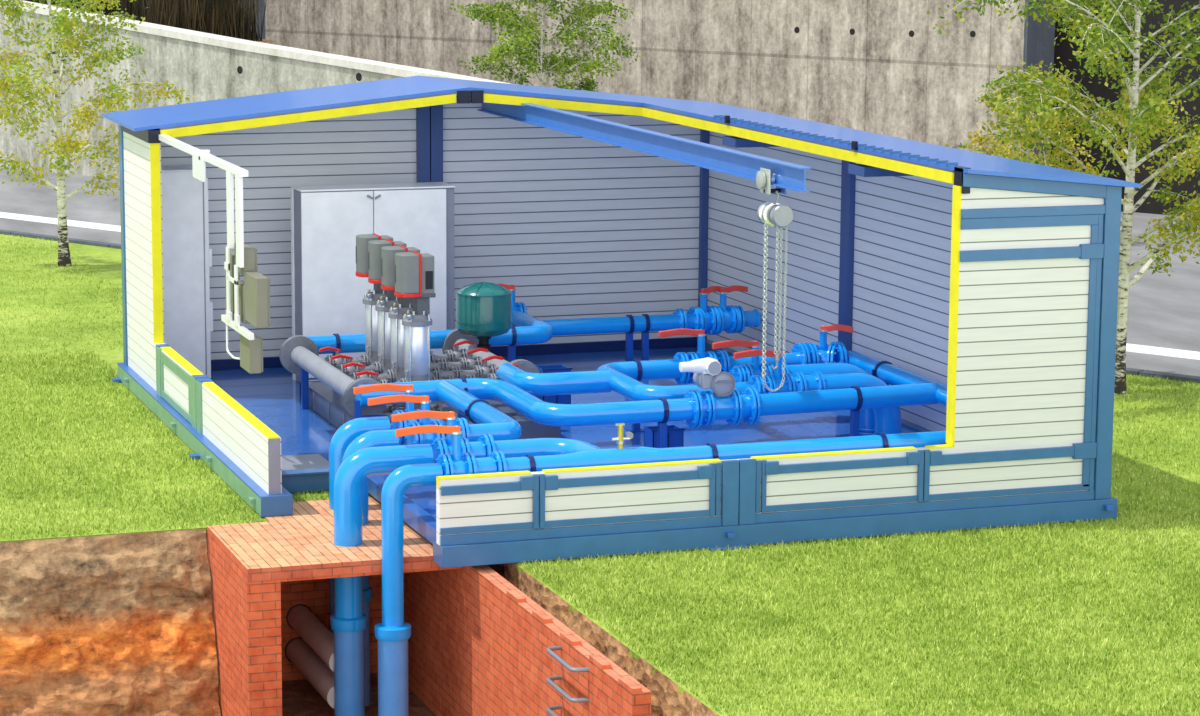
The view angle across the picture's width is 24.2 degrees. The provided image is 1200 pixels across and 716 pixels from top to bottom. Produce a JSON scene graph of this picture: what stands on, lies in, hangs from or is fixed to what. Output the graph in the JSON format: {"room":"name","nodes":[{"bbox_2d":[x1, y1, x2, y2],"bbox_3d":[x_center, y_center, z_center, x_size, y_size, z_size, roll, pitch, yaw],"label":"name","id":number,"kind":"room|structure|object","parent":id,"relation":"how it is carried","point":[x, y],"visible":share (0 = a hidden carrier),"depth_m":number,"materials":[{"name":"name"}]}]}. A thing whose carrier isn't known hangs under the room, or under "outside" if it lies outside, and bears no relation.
{"room":"pumping station","nodes":[
{"label":"pumping station","id":0,"kind":"room"},
{"bbox_2d":[0,529,220,715],"bbox_3d":[-6.008,2.593,23.270,5.709,1.850,0.847,-3,10,-19],"label":"soil","id":1,"kind":"structure","parent":0,"point":[120,624],"depth_m":23.96,"materials":[{"name":"brown soil"}]},
{"bbox_2d":[244,39,275,42],"bbox_3d":[-14.806,-8.018,61.424,18.498,1.600,3.470,8,12,39],"label":"bank","id":2,"kind":"object","parent":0,"point":[263,40],"visible":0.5,"depth_m":57.09,"materials":[{"name":"beige"}]},
{"bbox_2d":[24,0,266,40],"bbox_3d":[-12.136,-8.294,59.260,11.903,2.948,3.733,8,12,39],"label":"dry reeds","id":3,"kind":"object","parent":2,"relation":"on","point":[217,17],"visible":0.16,"depth_m":56.01,"materials":[{"name":"brown plant"}]},
{"bbox_2d":[282,673,435,715],"bbox_3d":[-3.576,4.024,19.329,8.600,0.110,12.000,-3,10,-19],"label":"floor","id":4,"kind":"structure","parent":0,"point":[299,697],"depth_m":24.89,"materials":[{"name":"brown soil"}]},
{"bbox_2d":[327,416,390,632],"bbox_3d":[-2.194,1.750,25.339,0.574,2.452,0.288,-3,10,-19],"label":"riser pipe","id":5,"kind":"object","parent":4,"relation":"on","point":[350,430],"visible":0.33,"depth_m":25.08,"materials":[{"name":"blue metal"}]},
{"bbox_2d":[342,429,398,705],"bbox_3d":[-2.050,1.851,24.709,0.520,2.458,0.300,-3,10,-19],"label":"riser pipe","id":6,"kind":"object","parent":4,"relation":"on","point":[375,438],"visible":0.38,"depth_m":24.52,"materials":[{"name":"blue metal"}]},
{"bbox_2d":[368,394,430,410],"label":"valve","id":7,"kind":"object","parent":6,"relation":"attached to","point":[424,400],"depth_m":24.61,"materials":[{"name":"blue paint"}]},
{"bbox_2d":[406,418,442,427],"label":"valve","id":8,"kind":"object","parent":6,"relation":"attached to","point":[425,421],"depth_m":24.70,"materials":[{"name":"blue paint"}]},
{"bbox_2d":[404,433,444,444],"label":"valve","id":9,"kind":"object","parent":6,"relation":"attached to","point":[426,438],"depth_m":24.65,"materials":[{"name":"blue paint"}]},
{"bbox_2d":[330,444,433,715],"bbox_3d":[-1.879,1.969,23.984,0.878,2.462,0.316,-3,10,-19],"label":"riser pipe","id":10,"kind":"object","parent":4,"relation":"on","point":[348,622],"visible":0.96,"depth_m":23.79,"materials":[{"name":"blue paint"}]},
{"bbox_2d":[392,410,456,425],"label":"handle","id":11,"kind":"object","parent":10,"relation":"attached to","point":[450,416],"depth_m":23.86,"materials":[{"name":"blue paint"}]},
{"bbox_2d":[430,434,451,462],"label":"valve","id":12,"kind":"object","parent":10,"relation":"attached to","point":[441,446],"depth_m":23.93,"materials":[{"name":"blue paint"}]},
{"bbox_2d":[461,437,471,452],"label":"valve","id":13,"kind":"object","parent":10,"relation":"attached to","point":[465,447],"depth_m":23.93,"materials":[{"name":"blue paint"}]},
{"bbox_2d":[374,463,442,715],"bbox_3d":[-1.605,2.085,23.381,0.563,2.432,0.307,-3,10,-19],"label":"riser pipe","id":14,"kind":"object","parent":4,"relation":"on","point":[392,634],"visible":1,"depth_m":23.24,"materials":[{"name":"blue paint"}]},
{"bbox_2d":[395,425,478,475],"bbox_3d":[-1.369,0.838,23.278,0.673,0.574,0.324,-3,10,-19],"label":"valve","id":15,"kind":"object","parent":14,"relation":"attached to","point":[458,463],"visible":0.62,"depth_m":23.25,"materials":[{"name":"blue paint"}]},
{"bbox_2d":[206,497,650,715],"bbox_3d":[-1.664,2.628,22.512,1.970,1.640,6.630,-3,10,-19],"label":"chamber","id":16,"kind":"object","parent":4,"relation":"on","point":[478,644],"visible":0.62,"depth_m":23.31,"materials":[{"name":"red brick"}]},
{"bbox_2d":[286,639,333,707],"bbox_3d":[-2.495,2.792,24.816,0.223,0.223,1.580,-3,10,-19],"label":"drain pipe","id":17,"kind":"object","parent":16,"relation":"attached to","point":[314,669],"visible":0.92,"depth_m":24.73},
{"bbox_2d":[288,605,333,671],"bbox_3d":[-2.474,2.485,24.773,0.223,0.223,1.580,-3,10,-19],"label":"drain pipe","id":18,"kind":"object","parent":16,"relation":"attached to","point":[301,619],"visible":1,"depth_m":24.73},
{"bbox_2d":[546,705,561,715],"bbox_3d":[-0.244,2.683,20.816,0.159,0.034,0.673,-3,10,-19],"label":"ladder rung","id":19,"kind":"object","parent":16,"relation":"attached to","point":[549,709],"visible":1,"depth_m":21.06,"materials":[{"name":"metal"}]},
{"bbox_2d":[546,675,588,702],"bbox_3d":[-0.242,2.456,20.778,0.159,0.034,0.673,-3,10,-19],"label":"ladder rung","id":20,"kind":"object","parent":16,"relation":"attached to","point":[549,680],"visible":1,"depth_m":20.68,"materials":[{"name":"metal"}]},
{"bbox_2d":[546,645,588,671],"bbox_3d":[-0.241,2.229,20.741,0.159,0.034,0.673,-3,10,-19],"label":"ladder rung","id":21,"kind":"object","parent":16,"relation":"attached to","point":[549,650],"visible":1,"depth_m":20.66,"materials":[{"name":"metal"}]},
{"bbox_2d":[0,233,1199,715],"bbox_3d":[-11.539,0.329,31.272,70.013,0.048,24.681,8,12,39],"label":"lawn","id":22,"kind":"structure","parent":0,"point":[105,260],"depth_m":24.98,"materials":[{"name":"green plant"}]},
{"bbox_2d":[0,0,195,266],"bbox_3d":[-7.953,-3.803,41.288,3.984,5.019,3.283,-4,10,-26],"label":"birch tree","id":23,"kind":"object","parent":22,"relation":"on","point":[63,22],"visible":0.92,"depth_m":41.10,"materials":[{"name":"green plant"}]},
{"bbox_2d":[102,75,1141,567],"bbox_3d":[-0.454,-0.840,28.246,7.425,3.385,10.220,-3,10,-19],"label":"building","id":24,"kind":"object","parent":22,"relation":"on","point":[993,280],"visible":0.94,"depth_m":28.73,"materials":[{"name":"blue paint"}]},
{"bbox_2d":[161,165,212,377],"bbox_3d":[-4.756,-0.953,31.369,0.735,2.360,0.564,-3,10,-19],"label":"door","id":25,"kind":"structure","parent":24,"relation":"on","point":[187,255],"depth_m":31.12,"materials":[{"name":"grey metal"}]},
{"bbox_2d":[159,134,253,359],"bbox_3d":[-3.921,-1.122,27.768,0.110,1.890,4.510,-3,10,-19],"label":"cable tray","id":26,"kind":"object","parent":24,"relation":"attached to","point":[199,157],"visible":1,"depth_m":26.38,"materials":[{"name":"white metal"}]},
{"bbox_2d":[225,250,239,318],"bbox_3d":[-3.513,-0.678,26.810,0.078,0.670,0.360,-3,10,-19],"label":"control box","id":27,"kind":"object","parent":26,"relation":"attached to","point":[232,254],"visible":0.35,"depth_m":26.67,"materials":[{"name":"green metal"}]},
{"bbox_2d":[238,280,249,323],"bbox_3d":[-3.350,-0.520,26.379,0.090,0.380,0.400,-3,10,-19],"label":"control box","id":28,"kind":"object","parent":26,"relation":"attached to","point":[240,282],"visible":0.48,"depth_m":26.27,"materials":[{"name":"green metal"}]},
{"bbox_2d":[235,243,256,275],"bbox_3d":[-3.325,-0.914,26.311,0.130,0.280,0.420,-3,10,-19],"label":"control box","id":29,"kind":"object","parent":26,"relation":"attached to","point":[250,253],"visible":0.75,"depth_m":26.12,"materials":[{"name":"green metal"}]},
{"bbox_2d":[240,334,262,373],"bbox_3d":[-3.269,-0.041,26.272,0.130,0.350,0.440,-3,10,-19],"label":"control box","id":30,"kind":"object","parent":26,"relation":"attached to","point":[251,351],"visible":0.81,"depth_m":26.08,"materials":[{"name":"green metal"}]},
{"bbox_2d":[244,271,269,327],"bbox_3d":[-3.171,-0.535,25.919,0.130,0.480,0.530,-3,10,-19],"label":"control box","id":31,"kind":"object","parent":26,"relation":"attached to","point":[256,285],"visible":1,"depth_m":25.70,"materials":[{"name":"beige metal"}]},
{"bbox_2d":[279,335,384,416],"bbox_3d":[-2.742,0.345,28.507,0.413,0.742,2.914,-3,10,-19],"label":"header","id":32,"kind":"object","parent":24,"relation":"on","point":[298,354],"visible":0.79,"depth_m":28.93,"materials":[{"name":"grey paint"}]},
{"bbox_2d":[319,347,369,367],"bbox_3d":[-2.681,0.013,29.236,0.560,0.279,0.188,-3,10,-19],"label":"pipe","id":33,"kind":"object","parent":32,"relation":"attached to","point":[335,362],"visible":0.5,"depth_m":29.17,"materials":[{"name":"grey metal"}]},
{"bbox_2d":[331,354,382,375],"bbox_3d":[-2.510,0.094,28.751,0.560,0.279,0.188,-3,10,-19],"label":"pipe","id":34,"kind":"object","parent":32,"relation":"attached to","point":[347,370],"visible":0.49,"depth_m":28.69,"materials":[{"name":"grey metal"}]},
{"bbox_2d":[344,362,395,382],"bbox_3d":[-2.340,0.175,28.267,0.560,0.279,0.188,-3,10,-19],"label":"pipe","id":35,"kind":"object","parent":32,"relation":"attached to","point":[352,374],"visible":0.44,"depth_m":28.21,"materials":[{"name":"grey metal"}]},
{"bbox_2d":[356,370,407,382],"bbox_3d":[-2.169,0.255,27.782,0.560,0.279,0.188,-3,10,-19],"label":"valve","id":36,"kind":"object","parent":32,"relation":"attached to","point":[375,375],"visible":0.19,"depth_m":27.73,"materials":[{"name":"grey metal"}]},
{"bbox_2d":[332,333,340,355],"bbox_3d":[-2.828,0.101,30.046,0.160,0.733,0.270,-3,10,-19],"label":"stand","id":37,"kind":"object","parent":24,"relation":"on","point":[338,342],"visible":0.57,"depth_m":29.91,"materials":[{"name":"blue paint"}]},
{"bbox_2d":[306,309,552,353],"bbox_3d":[-2.074,-0.319,31.074,2.972,0.304,1.749,-3,10,-19],"label":"pipe","id":38,"kind":"object","parent":37,"relation":"on","point":[529,329],"visible":0.56,"depth_m":30.51,"materials":[{"name":"blue paint"}]},
{"bbox_2d":[498,283,526,313],"bbox_3d":[-1.082,-0.581,32.017,0.463,0.549,0.324,-3,10,-19],"label":"valve","id":39,"kind":"object","parent":38,"relation":"attached to","point":[520,306],"visible":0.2,"depth_m":31.99,"materials":[{"name":"blue paint"}]},
{"bbox_2d":[353,399,387,418],"bbox_3d":[-2.224,0.684,26.986,0.360,0.578,0.140,-3,10,-19],"label":"post","id":40,"kind":"object","parent":24,"relation":"on","point":[357,408],"visible":0.24,"depth_m":26.90,"materials":[{"name":"blue metal"}]},
{"bbox_2d":[290,182,454,382],"bbox_3d":[-2.531,-0.842,31.354,1.772,2.175,0.485,-3,10,-19],"label":"tall cabinet","id":41,"kind":"object","parent":24,"relation":"on","point":[328,295],"visible":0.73,"depth_m":31.03,"materials":[{"name":"grey metal"}]},
{"bbox_2d":[415,410,445,425],"bbox_3d":[-1.589,0.648,25.599,0.418,0.432,0.842,2,9,11],"label":"pipe","id":42,"kind":"object","parent":24,"relation":"attached to","point":[431,419],"visible":0.13,"depth_m":25.37,"materials":[{"name":"blue metal"}]},
{"bbox_2d":[353,383,414,394],"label":"valve","id":43,"kind":"object","parent":42,"relation":"attached to","point":[408,389],"depth_m":25.16,"materials":[{"name":"blue paint"}]},
{"bbox_2d":[390,402,420,428],"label":"valve","id":44,"kind":"object","parent":42,"relation":"attached to","point":[409,406],"depth_m":25.25,"materials":[{"name":"blue paint"}]},
{"bbox_2d":[300,380,560,444],"bbox_3d":[-1.708,0.582,28.750,1.992,0.220,3.600,-3,10,-19],"label":"base frame","id":45,"kind":"object","parent":24,"relation":"on","point":[323,400],"visible":0.19,"depth_m":28.57,"materials":[{"name":"metal"}]},
{"bbox_2d":[355,233,392,365],"bbox_3d":[-2.328,-0.428,29.286,0.506,1.734,0.304,-3,10,-19],"label":"pump","id":46,"kind":"object","parent":45,"relation":"on","point":[370,299],"visible":0.41,"depth_m":29.16,"materials":[{"name":"grey metal"}]},
{"bbox_2d":[368,239,406,372],"bbox_3d":[-2.158,-0.347,28.802,0.506,1.734,0.304,-3,10,-19],"label":"pump","id":47,"kind":"object","parent":45,"relation":"on","point":[383,306],"visible":0.39,"depth_m":28.67,"materials":[{"name":"grey metal"}]},
{"bbox_2d":[381,245,419,412],"bbox_3d":[-1.987,-0.267,28.317,0.506,1.734,0.304,-3,10,-19],"label":"pump","id":48,"kind":"object","parent":45,"relation":"on","point":[396,313],"visible":0.43,"depth_m":28.19,"materials":[{"name":"grey metal"}]},
{"bbox_2d":[391,251,443,414],"bbox_3d":[-1.817,-0.186,27.833,0.506,1.734,0.304,-3,10,-19],"label":"pump","id":49,"kind":"object","parent":45,"relation":"on","point":[414,271],"visible":0.73,"depth_m":27.70,"materials":[{"name":"grey metal"}]},
{"bbox_2d":[425,271,432,288],"bbox_3d":[-1.687,-0.769,27.657,0.075,0.180,0.012,-3,10,-19],"label":"vent","id":50,"kind":"object","parent":49,"relation":"attached to","point":[428,274],"depth_m":27.65,"materials":[{"name":"black metal"}]},
{"bbox_2d":[442,329,539,372],"bbox_3d":[-1.157,0.112,29.375,0.403,0.532,2.264,-3,10,-19],"label":"header","id":51,"kind":"object","parent":45,"relation":"on","point":[453,337],"visible":0.39,"depth_m":29.78,"materials":[{"name":"grey paint"}]},
{"bbox_2d":[430,340,473,362],"bbox_3d":[-1.774,-0.032,29.547,0.980,0.279,0.188,-3,10,-19],"label":"valve","id":52,"kind":"object","parent":51,"relation":"attached to","point":[450,355],"visible":0.34,"depth_m":29.57,"materials":[{"name":"grey metal"}]},
{"bbox_2d":[430,348,487,371],"bbox_3d":[-1.603,0.049,29.063,0.980,0.279,0.188,-3,10,-19],"label":"pipe","id":53,"kind":"object","parent":51,"relation":"attached to","point":[464,363],"visible":0.44,"depth_m":29.07,"materials":[{"name":"grey metal"}]},
{"bbox_2d":[430,355,502,379],"bbox_3d":[-1.433,0.130,28.578,0.980,0.279,0.188,-3,10,-19],"label":"pipe","id":54,"kind":"object","parent":51,"relation":"attached to","point":[478,371],"visible":0.48,"depth_m":28.57,"materials":[{"name":"grey metal"}]},
{"bbox_2d":[430,364,517,379],"bbox_3d":[-1.262,0.210,28.094,0.980,0.279,0.188,-3,10,-19],"label":"pipe","id":55,"kind":"object","parent":51,"relation":"attached to","point":[490,375],"visible":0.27,"depth_m":28.08,"materials":[{"name":"grey metal"}]},
{"bbox_2d":[456,282,511,351],"bbox_3d":[-1.234,-0.434,29.735,0.598,0.752,0.598,-3,10,-19],"label":"tank","id":56,"kind":"object","parent":51,"relation":"on","point":[483,309],"visible":0.97,"depth_m":29.50,"materials":[{"name":"green metal"}]},
{"bbox_2d":[464,399,489,423],"bbox_3d":[-1.125,0.750,26.139,0.282,0.739,0.160,-3,10,-19],"label":"stand","id":57,"kind":"object","parent":24,"relation":"on","point":[466,411],"visible":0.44,"depth_m":26.05,"materials":[{"name":"blue paint"}]},
{"bbox_2d":[436,380,521,441],"bbox_3d":[-1.329,0.517,26.009,0.658,0.334,2.497,-3,10,-19],"label":"pipe","id":58,"kind":"object","parent":57,"relation":"on","point":[489,420],"visible":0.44,"depth_m":25.52,"materials":[{"name":"blue metal"}]},
{"bbox_2d":[508,326,516,361],"bbox_3d":[-0.967,0.009,30.686,0.160,0.733,0.270,-3,10,-19],"label":"stand","id":59,"kind":"object","parent":24,"relation":"on","point":[511,348],"visible":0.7,"depth_m":30.63,"materials":[{"name":"blue paint"}]},
{"bbox_2d":[525,455,535,471],"bbox_3d":[-0.593,1.174,23.607,0.160,0.728,0.260,-3,10,-19],"label":"stand","id":60,"kind":"object","parent":24,"relation":"on","point":[531,457],"visible":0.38,"depth_m":23.47,"materials":[{"name":"blue paint"}]},
{"bbox_2d":[488,431,946,472],"bbox_3d":[1.698,0.809,24.352,5.513,0.314,0.314,-3,10,-19],"label":"pipe","id":61,"kind":"object","parent":60,"relation":"on","point":[627,455],"visible":0.55,"depth_m":24.00,"materials":[{"name":"blue metal"}]},
{"bbox_2d":[475,457,496,473],"bbox_3d":[-0.984,0.942,23.431,0.190,0.219,0.219,-3,10,-19],"label":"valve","id":62,"kind":"object","parent":61,"relation":"attached to","point":[485,464],"visible":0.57,"depth_m":23.35,"materials":[{"name":"blue paint"}]},
{"bbox_2d":[477,434,601,457],"bbox_3d":[-0.472,0.831,24.128,1.230,0.354,0.568,2,10,12],"label":"pipe","id":63,"kind":"object","parent":61,"relation":"attached to","point":[533,446],"visible":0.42,"depth_m":24.12,"materials":[{"name":"blue metal"}]},
{"bbox_2d":[469,441,485,457],"bbox_3d":[-1.088,0.836,24.074,0.160,0.234,0.234,-3,10,-19],"label":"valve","id":64,"kind":"object","parent":63,"relation":"attached to","point":[478,449],"visible":0.45,"depth_m":23.99,"materials":[{"name":"blue paint"}]},
{"bbox_2d":[612,423,632,448],"bbox_3d":[0.193,0.669,23.799,0.187,0.235,0.066,-3,10,-19],"label":"valve","id":65,"kind":"object","parent":61,"relation":"on","point":[629,435],"visible":1,"depth_m":23.78,"materials":[{"name":"yellow metal"}]},
{"bbox_2d":[534,364,572,403],"bbox_3d":[-0.491,0.359,29.135,0.330,0.552,0.312,-3,10,-19],"label":"pedestal","id":66,"kind":"object","parent":24,"relation":"on","point":[557,399],"visible":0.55,"depth_m":29.01,"materials":[{"name":"blue paint"}]},
{"bbox_2d":[625,315,634,361],"bbox_3d":[0.331,-0.129,31.602,0.160,0.726,0.256,-3,10,-19],"label":"stand","id":67,"kind":"object","parent":24,"relation":"on","point":[629,335],"visible":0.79,"depth_m":31.57,"materials":[{"name":"blue paint"}]},
{"bbox_2d":[541,305,760,335],"bbox_3d":[0.545,-0.393,31.634,2.690,0.334,0.334,-3,10,-19],"label":"pipe","id":68,"kind":"object","parent":67,"relation":"on","point":[679,319],"visible":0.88,"depth_m":31.56,"materials":[{"name":"blue metal"}]},
{"bbox_2d":[687,286,725,333],"bbox_3d":[1.237,-0.542,31.878,0.463,0.549,0.324,-6,12,-36],"label":"valve","id":69,"kind":"object","parent":68,"relation":"attached to","point":[705,315],"visible":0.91,"depth_m":31.78,"materials":[{"name":"blue paint"}]},
{"bbox_2d":[715,285,747,333],"bbox_3d":[1.471,-0.551,31.944,0.463,0.549,0.324,-4,10,-26],"label":"valve","id":70,"kind":"object","parent":68,"relation":"attached to","point":[728,315],"visible":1,"depth_m":31.85,"materials":[{"name":"blue paint"}]},
{"bbox_2d":[626,360,643,431],"bbox_3d":[0.370,0.379,28.482,0.160,0.733,0.270,-3,10,-19],"label":"stand","id":71,"kind":"object","parent":24,"relation":"on","point":[635,426],"visible":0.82,"depth_m":28.44,"materials":[{"name":"blue paint"}]},
{"bbox_2d":[596,352,766,400],"bbox_3d":[0.731,0.237,27.802,1.273,0.334,1.794,-3,10,-19],"label":"pipe","id":72,"kind":"object","parent":71,"relation":"on","point":[623,381],"visible":0.65,"depth_m":27.56,"materials":[{"name":"blue metal"}]},
{"bbox_2d":[496,363,611,395],"bbox_3d":[-0.459,0.206,27.940,0.961,0.224,0.812,-3,10,-19],"label":"pipe","id":73,"kind":"object","parent":72,"relation":"attached to","point":[579,382],"visible":0.8,"depth_m":27.61,"materials":[{"name":"blue metal"}]},
{"bbox_2d":[659,328,718,383],"bbox_3d":[0.889,-0.019,28.598,0.613,0.574,0.324,-3,10,-19],"label":"valve","id":74,"kind":"object","parent":72,"relation":"attached to","point":[700,353],"visible":0.44,"depth_m":28.57,"materials":[{"name":"blue paint"}]},
{"bbox_2d":[730,366,746,381],"bbox_3d":[1.259,0.266,27.647,0.498,0.294,0.697,-3,10,-19],"label":"pipe","id":75,"kind":"object","parent":72,"relation":"attached to","point":[738,372],"visible":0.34,"depth_m":27.80,"materials":[{"name":"blue metal"}]},
{"bbox_2d":[712,340,760,349],"label":"handle","id":76,"kind":"object","parent":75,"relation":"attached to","point":[755,345],"depth_m":27.80,"materials":[{"name":"red paint"}]},
{"bbox_2d":[740,356,772,381],"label":"valve","id":77,"kind":"object","parent":75,"relation":"attached to","point":[753,367],"depth_m":27.88,"materials":[{"name":"blue paint"}]},
{"bbox_2d":[733,349,797,392],"bbox_3d":[1.588,0.198,27.303,0.613,0.574,0.324,-3,10,-19],"label":"valve","id":78,"kind":"object","parent":72,"relation":"attached to","point":[773,381],"visible":0.44,"depth_m":27.26,"materials":[{"name":"blue paint"}]},
{"bbox_2d":[478,103,810,191],"bbox_3d":[0.182,-2.247,28.172,0.110,0.205,9.480,-3,10,-19],"label":"beam","id":79,"kind":"structure","parent":24,"relation":"attached to","point":[791,176],"depth_m":27.06,"materials":[{"name":"blue metal"}]},
{"bbox_2d":[756,168,786,194],"bbox_3d":[1.488,-1.541,24.402,0.218,0.220,0.220,-3,10,-19],"label":"trolley","id":80,"kind":"object","parent":79,"relation":"hanging from","point":[764,178],"visible":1,"depth_m":24.34,"materials":[{"name":"metal"}]},
{"bbox_2d":[641,314,650,360],"bbox_3d":[0.510,-0.138,31.664,0.160,0.726,0.256,-3,10,-19],"label":"stand","id":81,"kind":"object","parent":24,"relation":"on","point":[644,335],"visible":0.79,"depth_m":31.63,"materials":[{"name":"blue paint"}]},
{"bbox_2d":[657,398,668,447],"bbox_3d":[0.584,0.740,26.278,0.160,0.738,0.280,-3,10,-19],"label":"stand","id":82,"kind":"object","parent":24,"relation":"on","point":[662,426],"visible":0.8,"depth_m":26.23,"materials":[{"name":"blue paint"}]},
{"bbox_2d":[355,378,704,427],"bbox_3d":[-0.683,0.421,26.619,3.362,0.354,1.138,5,10,25],"label":"pipe","id":83,"kind":"object","parent":82,"relation":"on","point":[689,408],"visible":0.94,"depth_m":26.18,"materials":[{"name":"blue metal"}]},
{"bbox_2d":[644,425,685,447],"bbox_3d":[0.611,0.843,26.786,0.340,0.372,0.262,-3,10,-19],"label":"pedestal","id":84,"kind":"object","parent":24,"relation":"on","point":[675,434],"visible":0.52,"depth_m":26.69,"materials":[{"name":"blue paint"}]},
{"bbox_2d":[715,343,820,372],"bbox_3d":[1.710,0.057,28.940,1.108,0.384,0.408,-3,10,-19],"label":"pipe","id":85,"kind":"object","parent":24,"relation":"on","point":[801,353],"visible":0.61,"depth_m":28.92,"materials":[{"name":"blue metal"}]},
{"bbox_2d":[757,191,793,391],"bbox_3d":[1.525,-0.579,24.514,0.254,1.785,0.235,-3,10,-19],"label":"chain hoist","id":86,"kind":"object","parent":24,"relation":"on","point":[777,215],"visible":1,"depth_m":24.46,"materials":[{"name":"metal"}]},
{"bbox_2d":[771,362,874,435],"bbox_3d":[2.303,0.405,28.254,1.282,0.790,0.364,-3,10,-19],"label":"pipe","id":87,"kind":"object","parent":24,"relation":"on","point":[867,416],"visible":0.26,"depth_m":28.16,"materials":[{"name":"blue metal"}]},
{"bbox_2d":[792,371,900,434],"bbox_3d":[2.454,0.504,27.659,1.232,0.790,0.364,-3,10,-19],"label":"pipe","id":88,"kind":"object","parent":24,"relation":"on","point":[887,419],"visible":0.35,"depth_m":27.53,"materials":[{"name":"blue metal"}]},
{"bbox_2d":[850,386,862,435],"bbox_3d":[2.454,0.636,26.983,0.160,0.739,0.282,-3,10,-19],"label":"stand","id":89,"kind":"object","parent":24,"relation":"on","point":[854,414],"visible":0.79,"depth_m":26.94,"materials":[{"name":"blue paint"}]},
{"bbox_2d":[741,382,938,423],"bbox_3d":[2.340,0.404,26.854,2.048,0.354,0.381,-3,10,-19],"label":"pipe","id":90,"kind":"object","parent":89,"relation":"on","point":[782,403],"visible":0.91,"depth_m":26.77,"materials":[{"name":"blue metal"}]},
{"bbox_2d":[679,357,751,424],"bbox_3d":[1.088,0.319,26.385,0.700,0.646,0.344,-3,10,-19],"label":"valve","id":91,"kind":"object","parent":90,"relation":"attached to","point":[726,402],"visible":0.96,"depth_m":26.30,"materials":[{"name":"blue paint"}]},
{"bbox_2d":[872,361,892,385],"bbox_3d":[2.890,0.392,28.512,0.268,0.732,0.160,-3,10,-19],"label":"stand","id":92,"kind":"object","parent":24,"relation":"on","point":[874,370],"visible":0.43,"depth_m":28.43,"materials":[{"name":"blue paint"}]},
{"bbox_2d":[829,341,946,405],"bbox_3d":[3.246,0.310,27.465,0.356,0.384,4.254,-3,10,-21],"label":"pipe","id":93,"kind":"object","parent":92,"relation":"on","point":[888,373],"visible":0.4,"depth_m":28.26,"materials":[{"name":"blue metal"}]},
{"bbox_2d":[816,324,852,362],"bbox_3d":[2.397,-0.083,29.125,0.463,0.549,0.324,3,10,15],"label":"valve","id":94,"kind":"object","parent":93,"relation":"attached to","point":[827,354],"visible":0.6,"depth_m":29.06,"materials":[{"name":"blue paint"}]},
{"bbox_2d":[926,0,1199,394],"bbox_3d":[5.853,-2.769,31.105,4.706,6.465,4.309,-1,9,-10],"label":"birch tree","id":95,"kind":"object","parent":22,"relation":"on","point":[1145,111],"visible":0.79,"depth_m":30.80,"materials":[{"name":"green plant"}]},
{"bbox_2d":[0,167,1199,376],"bbox_3d":[4.352,-1.762,45.000,73.993,0.070,16.929,8,12,39],"label":"road","id":96,"kind":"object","parent":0,"point":[1164,310],"depth_m":43.35,"materials":[{"name":"grey asphalt"}]},
{"bbox_2d":[0,7,401,178],"bbox_3d":[-11.203,-6.212,56.184,30.998,5.020,0.420,8,12,39],"label":"wall","id":97,"kind":"structure","parent":96,"relation":"on","point":[207,72],"depth_m":53.93,"materials":[{"name":"concrete"}]},
{"bbox_2d":[0,0,510,83],"bbox_3d":[-11.196,-7.218,56.019,30.997,3.160,0.500,8,12,39],"label":"coping","id":98,"kind":"object","parent":97,"relation":"on","point":[145,27],"visible":0.43,"depth_m":51.82,"materials":[{"name":"concrete"}]},
{"bbox_2d":[450,0,642,91],"bbox_3d":[-0.902,-5.309,51.459,3.417,4.789,3.623,-3,10,-19],"label":"birch tree","id":99,"kind":"object","parent":96,"relation":"on","point":[531,37],"visible":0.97,"depth_m":51.20,"materials":[{"name":"green plant"}]},
{"bbox_2d":[0,212,1199,359],"bbox_3d":[0.240,-1.009,40.010,73.994,0.006,0.550,8,12,39],"label":"road marking","id":100,"kind":"object","parent":96,"relation":"on","point":[1136,348],"visible":0.02,"depth_m":46.51,"materials":[{"name":"paint"}]},
{"bbox_2d":[0,229,1199,382],"bbox_3d":[-1.122,-0.766,38.678,69.570,0.235,0.171,8,12,39],"label":"curb","id":101,"kind":"object","parent":96,"relation":"on","point":[1171,376],"depth_m":43.80,"materials":[{"name":"grey concrete"}]},
{"bbox_2d":[265,0,1024,158],"bbox_3d":[0.391,-7.390,55.821,19.168,7.620,1.000,8,12,39],"label":"wall","id":102,"kind":"structure","parent":96,"relation":"on","point":[879,78],"depth_m":53.16,"materials":[{"name":"concrete"}]},
{"bbox_2d":[965,63,1104,169],"bbox_3d":[6.956,-3.300,45.216,2.248,2.951,2.083,1,9,3],"label":"birch tree","id":103,"kind":"object","parent":96,"relation":"on","point":[1006,153],"visible":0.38,"depth_m":45.06,"materials":[{"name":"green plant"}]},
{"bbox_2d":[1020,0,1055,165],"bbox_3d":[7.843,-6.357,49.835,0.060,7.620,0.960,8,12,39],"label":"wall","id":104,"kind":"structure","parent":96,"relation":"on","point":[1039,38],"depth_m":49.92,"materials":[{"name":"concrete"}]},
{"bbox_2d":[1051,0,1199,214],"bbox_3d":[22.283,-4.585,39.637,36.125,7.620,0.400,8,12,39],"label":"wall","id":105,"kind":"structure","parent":96,"relation":"on","point":[1064,50],"depth_m":49.88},
{"bbox_2d":[488,563,718,715],"bbox_3d":[0.066,3.189,20.043,0.811,1.900,11.205,-3,10,-19],"label":"soil","id":106,"kind":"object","parent":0,"point":[666,700],"visible":0.15,"depth_m":20.87,"materials":[{"name":"brown soil"}]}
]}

